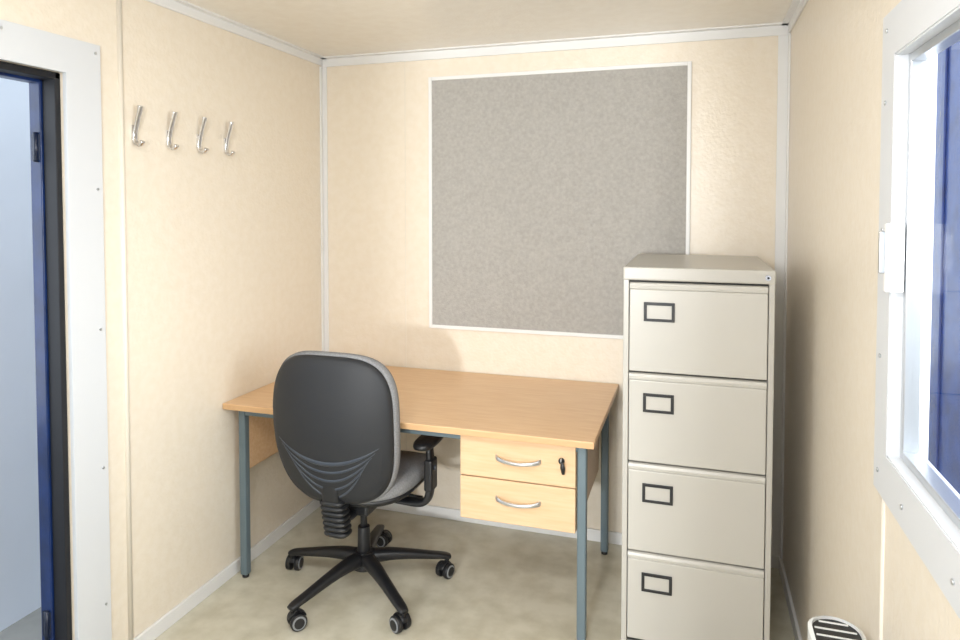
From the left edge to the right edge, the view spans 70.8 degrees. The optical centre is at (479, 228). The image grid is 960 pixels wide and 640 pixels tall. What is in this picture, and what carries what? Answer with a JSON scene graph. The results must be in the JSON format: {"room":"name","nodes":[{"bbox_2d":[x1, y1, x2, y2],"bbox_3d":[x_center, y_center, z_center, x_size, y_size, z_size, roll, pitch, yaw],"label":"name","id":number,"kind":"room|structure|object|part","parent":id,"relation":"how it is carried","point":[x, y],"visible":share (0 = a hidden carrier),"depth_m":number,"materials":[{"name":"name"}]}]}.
{"room":"portable cabin office","nodes":[
{"label":"portable cabin office","id":0,"kind":"room"},
{"bbox_2d":[0,0,321,639],"bbox_3d":[-1.453,0.342,1.649,0.100,2.300,3.940,1,2,18],"label":"wall","id":1,"kind":"structure","parent":0,"point":[223,251],"depth_m":2.59,"materials":[{"name":"beige paint"}]},
{"bbox_2d":[33,132,38,161],"bbox_3d":[-1.346,-0.248,2.049,0.014,0.090,0.014,1,2,18],"label":"hinge","id":2,"kind":"object","parent":1,"relation":"attached to","point":[35,134],"visible":1,"depth_m":2.04,"materials":[{"name":"blue metal"}]},
{"bbox_2d":[31,134,39,160],"bbox_3d":[-1.349,-0.248,2.052,0.033,0.080,0.003,1,2,18],"label":"hinge leaf","id":3,"kind":"object","parent":2,"relation":"attached to","point":[31,134],"depth_m":2.05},
{"bbox_2d":[44,610,49,639],"bbox_3d":[-1.346,1.231,2.102,0.014,0.090,0.014,1,2,18],"label":"hinge","id":4,"kind":"object","parent":1,"relation":"attached to","point":[46,612],"visible":1,"depth_m":2.10,"materials":[{"name":"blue metal"}]},
{"bbox_2d":[42,611,50,637],"bbox_3d":[-1.349,1.231,2.105,0.033,0.080,0.003,1,2,18],"label":"hinge leaf","id":5,"kind":"object","parent":4,"relation":"attached to","point":[42,611],"depth_m":2.10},
{"bbox_2d":[0,19,111,639],"bbox_3d":[-1.433,0.461,1.700,0.118,2.058,1.080,1,2,18],"label":"door frame","id":6,"kind":"structure","parent":1,"relation":"attached to","point":[78,63],"depth_m":2.09,"materials":[{"name":"white metal"}]},
{"bbox_3d":[-1.423,0.515,1.698,0.052,1.949,0.828,1,2,18],"label":"jamb gasket","id":7,"kind":"part","parent":6,"relation":"part of","materials":[{"name":"black rubber"}]},
{"bbox_2d":[116,0,133,639],"bbox_3d":[-1.199,0.311,2.281,0.018,2.205,0.018,1,2,18],"label":"trim","id":8,"kind":"structure","parent":1,"relation":"attached to","point":[118,2],"depth_m":2.27,"materials":[{"name":"beige"}]},
{"bbox_2d":[131,105,144,146],"bbox_3d":[-1.163,-0.350,2.301,0.046,0.140,0.022,1,2,18],"label":"coat hook","id":9,"kind":"object","parent":1,"relation":"attached to","point":[134,128],"visible":1,"depth_m":2.30,"materials":[{"name":"silver metal"}]},
{"bbox_2d":[166,111,178,149],"bbox_3d":[-1.115,-0.356,2.451,0.046,0.140,0.022,1,2,18],"label":"coat hook","id":10,"kind":"object","parent":1,"relation":"attached to","point":[169,133],"visible":1,"depth_m":2.45,"materials":[{"name":"silver metal"}]},
{"bbox_2d":[196,117,208,152],"bbox_3d":[-1.067,-0.361,2.602,0.046,0.140,0.022,1,2,18],"label":"coat hook","id":11,"kind":"object","parent":1,"relation":"attached to","point":[199,137],"visible":1,"depth_m":2.60,"materials":[{"name":"silver metal"}]},
{"bbox_2d":[134,499,320,639],"bbox_3d":[-1.402,1.464,1.667,0.012,0.055,3.928,1,2,18],"label":"baseboard","id":12,"kind":"structure","parent":1,"relation":"attached to","point":[161,625],"depth_m":2.73,"materials":[{"name":"white"}]},
{"bbox_2d":[224,122,234,155],"bbox_3d":[-1.019,-0.366,2.752,0.046,0.140,0.022,1,2,18],"label":"coat hook","id":13,"kind":"object","parent":1,"relation":"attached to","point":[231,124],"visible":1,"depth_m":2.75,"materials":[{"name":"silver metal"}]},
{"bbox_2d":[145,0,322,65],"bbox_3d":[-1.402,-0.787,1.588,0.010,0.040,3.930,1,2,18],"label":"trim","id":14,"kind":"structure","parent":1,"relation":"attached to","point":[172,5],"depth_m":2.79,"materials":[{"name":"white plastic"}]},
{"bbox_2d":[173,0,800,58],"bbox_3d":[-0.359,-0.792,1.256,2.200,0.006,3.930,1,2,18],"label":"trim","id":15,"kind":"structure","parent":1,"relation":"attached to","point":[795,3],"depth_m":2.98,"materials":[{"name":"white plastic"}]},
{"bbox_2d":[155,507,794,639],"bbox_3d":[-0.379,1.543,1.351,2.355,0.080,4.140,1,2,18],"label":"floor","id":16,"kind":"structure","parent":0,"point":[505,583],"depth_m":2.69,"materials":[{"name":"plastic"}]},
{"bbox_2d":[273,351,454,633],"bbox_3d":[-0.495,0.946,2.741,0.703,1.014,0.713,1,2,18],"label":"office chair","id":17,"kind":"object","parent":16,"relation":"on","point":[336,415],"visible":1,"depth_m":2.45,"materials":[{"name":"black plastic"}]},
{"bbox_2d":[287,608,306,620],"bbox_3d":[-0.671,1.404,2.478,0.067,0.035,0.024,-1,2,-31],"label":"hood","id":18,"kind":"object","parent":17,"relation":"attached to","point":[295,614],"depth_m":2.46,"materials":[{"name":"black plastic"}]},
{"bbox_3d":[-0.653,1.338,2.799,0.331,0.081,0.068,1,2,18],"label":"leg","id":19,"kind":"part","parent":17,"relation":"part of","materials":[{"name":"black plastic"}]},
{"bbox_3d":[-0.591,1.346,2.585,0.064,0.081,0.330,2,3,39],"label":"leg","id":20,"kind":"part","parent":17,"relation":"part of","materials":[{"name":"black plastic"}]},
{"bbox_2d":[282,351,400,503],"bbox_3d":[-0.534,0.734,2.510,0.507,0.575,0.122,1,2,18],"label":"chair backrest","id":21,"kind":"object","parent":17,"relation":"on","point":[371,479],"depth_m":2.43,"materials":[{"name":"grey fabric"}]},
{"bbox_3d":[-0.461,1.333,2.931,0.064,0.081,0.330,0,2,3],"label":"leg","id":22,"kind":"part","parent":17,"relation":"part of","materials":[{"name":"black plastic"}]},
{"bbox_3d":[-0.362,1.346,2.575,0.064,0.081,0.330,-1,2,-33],"label":"leg","id":23,"kind":"part","parent":17,"relation":"part of","materials":[{"name":"black plastic"}]},
{"bbox_2d":[382,530,390,538],"bbox_3d":[-0.439,1.383,3.077,0.067,0.035,0.024,1,2,23],"label":"hood","id":24,"kind":"object","parent":17,"relation":"attached to","point":[386,534],"depth_m":3.06,"materials":[{"name":"black plastic"}]},
{"bbox_2d":[373,450,425,501],"bbox_3d":[-0.462,0.985,2.748,0.492,0.096,0.470,1,2,18],"label":"seat cushion","id":25,"kind":"object","parent":17,"relation":"on","point":[410,475],"depth_m":2.61,"materials":[{"name":"grey fabric"}]},
{"bbox_2d":[393,611,407,623],"bbox_3d":[-0.290,1.405,2.463,0.024,0.035,0.067,-2,3,-43],"label":"hood","id":26,"kind":"object","parent":17,"relation":"attached to","point":[399,617],"depth_m":2.44,"materials":[{"name":"black plastic"}]},
{"bbox_3d":[-0.282,1.339,2.789,0.330,0.081,0.064,-1,2,-15],"label":"leg","id":27,"kind":"part","parent":17,"relation":"part of","materials":[{"name":"black plastic"}]},
{"bbox_3d":[-0.310,1.073,2.734,0.161,0.020,0.024,1,2,15],"label":"tilt lever","id":28,"kind":"part","parent":17,"relation":"part of","materials":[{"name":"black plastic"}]},
{"bbox_2d":[438,559,450,570],"bbox_3d":[-0.146,1.392,2.817,0.024,0.035,0.067,1,2,35],"label":"hood","id":29,"kind":"object","parent":17,"relation":"attached to","point":[443,565],"depth_m":2.80,"materials":[{"name":"black plastic"}]},
{"bbox_2d":[223,366,618,639],"bbox_3d":[-0.212,1.076,2.920,1.510,0.741,0.795,1,2,18],"label":"desk","id":30,"kind":"object","parent":16,"relation":"on","point":[529,446],"visible":0.87,"depth_m":2.54,"materials":[{"name":"brown wood"}]},
{"bbox_3d":[-0.978,1.087,2.811,0.032,0.703,0.032,1,2,18],"label":"leg","id":31,"kind":"part","parent":30,"relation":"part of","materials":[{"name":"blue metal"}]},
{"bbox_3d":[-0.879,0.858,3.107,0.021,0.263,0.608,1,2,18],"label":"panel","id":32,"kind":"part","parent":30,"relation":"part of","materials":[{"name":"brown wood"}]},
{"bbox_3d":[-0.212,0.748,2.892,1.428,0.030,0.664,1,2,18],"label":"under frame","id":33,"kind":"part","parent":30,"relation":"part of","materials":[{"name":"blue metal"}]},
{"bbox_3d":[0.133,0.981,2.421,0.171,0.025,0.033,1,2,18],"label":"drawer handle","id":34,"kind":"part","parent":30,"relation":"part of","materials":[{"name":"silver metal"}]},
{"bbox_3d":[0.133,0.831,2.416,0.171,0.025,0.033,1,2,18],"label":"drawer handle","id":35,"kind":"part","parent":30,"relation":"part of","materials":[{"name":"silver metal"}]},
{"bbox_3d":[0.134,0.989,2.444,0.427,0.157,0.020,1,2,18],"label":"drawer","id":36,"kind":"part","parent":30,"relation":"part of","materials":[{"name":"brown wood"}]},
{"bbox_3d":[0.134,0.830,2.438,0.427,0.154,0.020,1,2,18],"label":"drawer","id":37,"kind":"part","parent":30,"relation":"part of","materials":[{"name":"brown wood"}]},
{"bbox_3d":[0.360,1.102,2.387,0.032,0.703,0.032,1,2,18],"label":"leg","id":38,"kind":"part","parent":30,"relation":"part of","materials":[{"name":"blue metal"}]},
{"bbox_3d":[0.554,1.081,2.996,0.032,0.703,0.032,1,2,18],"label":"leg","id":39,"kind":"part","parent":30,"relation":"part of","materials":[{"name":"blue metal"}]},
{"bbox_2d":[621,254,775,639],"bbox_3d":[0.806,0.789,2.536,0.477,1.342,0.648,1,2,18],"label":"filing cabinet","id":40,"kind":"object","parent":16,"relation":"on","point":[699,330],"visible":1,"depth_m":2.23,"materials":[{"name":"beige metal"}]},
{"bbox_3d":[0.714,1.264,2.262,0.432,0.278,0.021,1,2,18],"label":"drawer","id":41,"kind":"part","parent":40,"relation":"part of","materials":[{"name":"paint"}]},
{"bbox_3d":[0.714,0.957,2.251,0.432,0.278,0.021,1,2,18],"label":"drawer","id":42,"kind":"part","parent":40,"relation":"part of","materials":[{"name":"paint"}]},
{"bbox_3d":[0.714,0.650,2.240,0.432,0.278,0.021,1,2,18],"label":"drawer","id":43,"kind":"part","parent":40,"relation":"part of","materials":[{"name":"paint"}]},
{"bbox_3d":[0.714,0.343,2.229,0.432,0.278,0.021,1,2,18],"label":"drawer","id":44,"kind":"part","parent":40,"relation":"part of","materials":[{"name":"paint"}]},
{"bbox_3d":[0.807,0.141,2.517,0.477,0.045,0.641,1,2,18],"label":"panel","id":45,"kind":"part","parent":40,"relation":"part of","materials":[{"name":"grey paint"}]},
{"bbox_2d":[808,615,865,639],"bbox_3d":[0.666,1.191,1.196,0.141,0.634,0.700,1,2,18],"label":"heater","id":46,"kind":"object","parent":16,"relation":"on","point":[823,627],"visible":1,"depth_m":1.47,"materials":[{"name":"white metal"}]},
{"bbox_2d":[184,0,792,56],"bbox_3d":[-0.379,-0.836,1.266,2.355,0.080,4.140,1,2,18],"label":"ceiling","id":47,"kind":"structure","parent":0,"point":[324,28],"depth_m":2.72,"materials":[{"name":"paint"}]},
{"bbox_2d":[327,36,777,532],"bbox_3d":[0.232,0.285,3.233,2.355,2.300,0.100,1,2,18],"label":"wall","id":48,"kind":"structure","parent":0,"point":[373,110],"depth_m":3.30,"materials":[{"name":"beige paint"}]},
{"bbox_2d":[319,66,328,351],"bbox_3d":[-0.801,0.271,3.492,0.028,2.200,0.030,1,2,18],"label":"trim","id":49,"kind":"structure","parent":48,"relation":"attached to","point":[322,70],"depth_m":3.48,"materials":[{"name":"white plastic"}]},
{"bbox_2d":[404,62,406,450],"bbox_3d":[-0.370,0.275,3.370,0.003,2.200,0.002,1,2,18],"label":"trim","id":50,"kind":"structure","parent":48,"relation":"attached to","point":[404,62],"depth_m":3.36,"materials":[{"name":"beige"}]},
{"bbox_2d":[321,25,788,66],"bbox_3d":[0.237,-0.840,3.133,2.200,0.045,0.010,1,2,18],"label":"trim","id":51,"kind":"structure","parent":48,"relation":"attached to","point":[771,30],"depth_m":3.08,"materials":[{"name":"white plastic"}]},
{"bbox_2d":[428,61,691,338],"bbox_3d":[0.333,-0.119,3.124,1.220,1.223,0.018,1,2,18],"label":"notice board","id":52,"kind":"object","parent":48,"relation":"attached to","point":[544,185],"visible":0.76,"depth_m":3.12,"materials":[{"name":"grey fabric"}]},
{"bbox_2d":[376,503,779,568],"bbox_3d":[0.237,1.409,3.213,2.200,0.055,0.012,1,2,18],"label":"baseboard","id":53,"kind":"structure","parent":48,"relation":"attached to","point":[427,510],"depth_m":3.27,"materials":[{"name":"white"}]},
{"bbox_2d":[771,33,790,558],"bbox_3d":[1.260,0.294,2.836,0.045,2.200,0.035,1,2,18],"label":"trim","id":54,"kind":"structure","parent":48,"relation":"attached to","point":[784,41],"depth_m":2.84,"materials":[{"name":"white"}]},
{"bbox_2d":[782,0,959,639],"bbox_3d":[0.718,0.366,0.961,0.055,2.300,3.940,1,2,18],"label":"wall","id":55,"kind":"structure","parent":0,"point":[832,504],"depth_m":1.81,"materials":[{"name":"beige paint"}]},
{"bbox_2d":[779,557,801,639],"bbox_3d":[0.684,1.488,1.005,0.012,0.055,3.928,1,2,18],"label":"baseboard","id":56,"kind":"structure","parent":55,"relation":"attached to","point":[790,605],"depth_m":2.57,"materials":[{"name":"white"}]},
{"bbox_2d":[788,0,807,32],"bbox_3d":[0.685,-0.763,0.926,0.010,0.040,3.930,1,2,18],"label":"trim","id":57,"kind":"structure","parent":55,"relation":"attached to","point":[800,7],"depth_m":2.56,"materials":[{"name":"white plastic"}]},
{"bbox_2d":[879,499,884,639],"bbox_3d":[0.814,0.992,1.373,0.014,0.910,0.014,1,2,18],"label":"trim","id":58,"kind":"structure","parent":55,"relation":"attached to","point":[883,502],"depth_m":1.36,"materials":[{"name":"beige"}]},
{"bbox_2d":[873,0,959,618],"bbox_3d":[0.640,0.073,0.750,0.081,0.946,1.286,1,2,18],"label":"window","id":59,"kind":"structure","parent":55,"relation":"in","point":[918,30],"depth_m":1.26,"materials":[{"name":"white plastic"}]},
{"bbox_2d":[878,231,884,273],"bbox_3d":[0.763,0.044,1.283,0.012,0.080,0.010,1,2,18],"label":"lever","id":60,"kind":"object","parent":59,"relation":"attached to","point":[881,239],"visible":1,"depth_m":1.28,"materials":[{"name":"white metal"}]},
{"bbox_3d":[0.647,0.073,0.747,0.028,0.762,1.102,1,2,18],"label":"sash frame","id":61,"kind":"part","parent":59,"relation":"part of","materials":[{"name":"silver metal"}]},
{"label":"outside","id":62,"kind":"structure","parent":0,"visible":0},
{"bbox_2d":[0,607,41,639],"bbox_3d":[0.151,1.857,0.543,18.000,0.050,17.000,1,2,18],"label":"ground","id":63,"kind":"structure","parent":62,"point":[29,627],"depth_m":2.95,"materials":[{"name":"concrete"}]},
{"bbox_2d":[0,78,40,631],"bbox_3d":[-2.159,0.301,2.796,0.100,2.900,8.000,1,2,18],"label":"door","id":64,"kind":"structure","parent":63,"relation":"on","point":[20,581],"depth_m":2.99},
{"bbox_2d":[928,41,959,493],"bbox_3d":[1.884,0.345,2.957,0.188,2.800,2.050,1,2,18],"label":"window pane","id":65,"kind":"object","parent":63,"relation":"on","point":[944,398],"visible":0.2,"depth_m":2.30,"materials":[{"name":"blue glass"}]}
]}

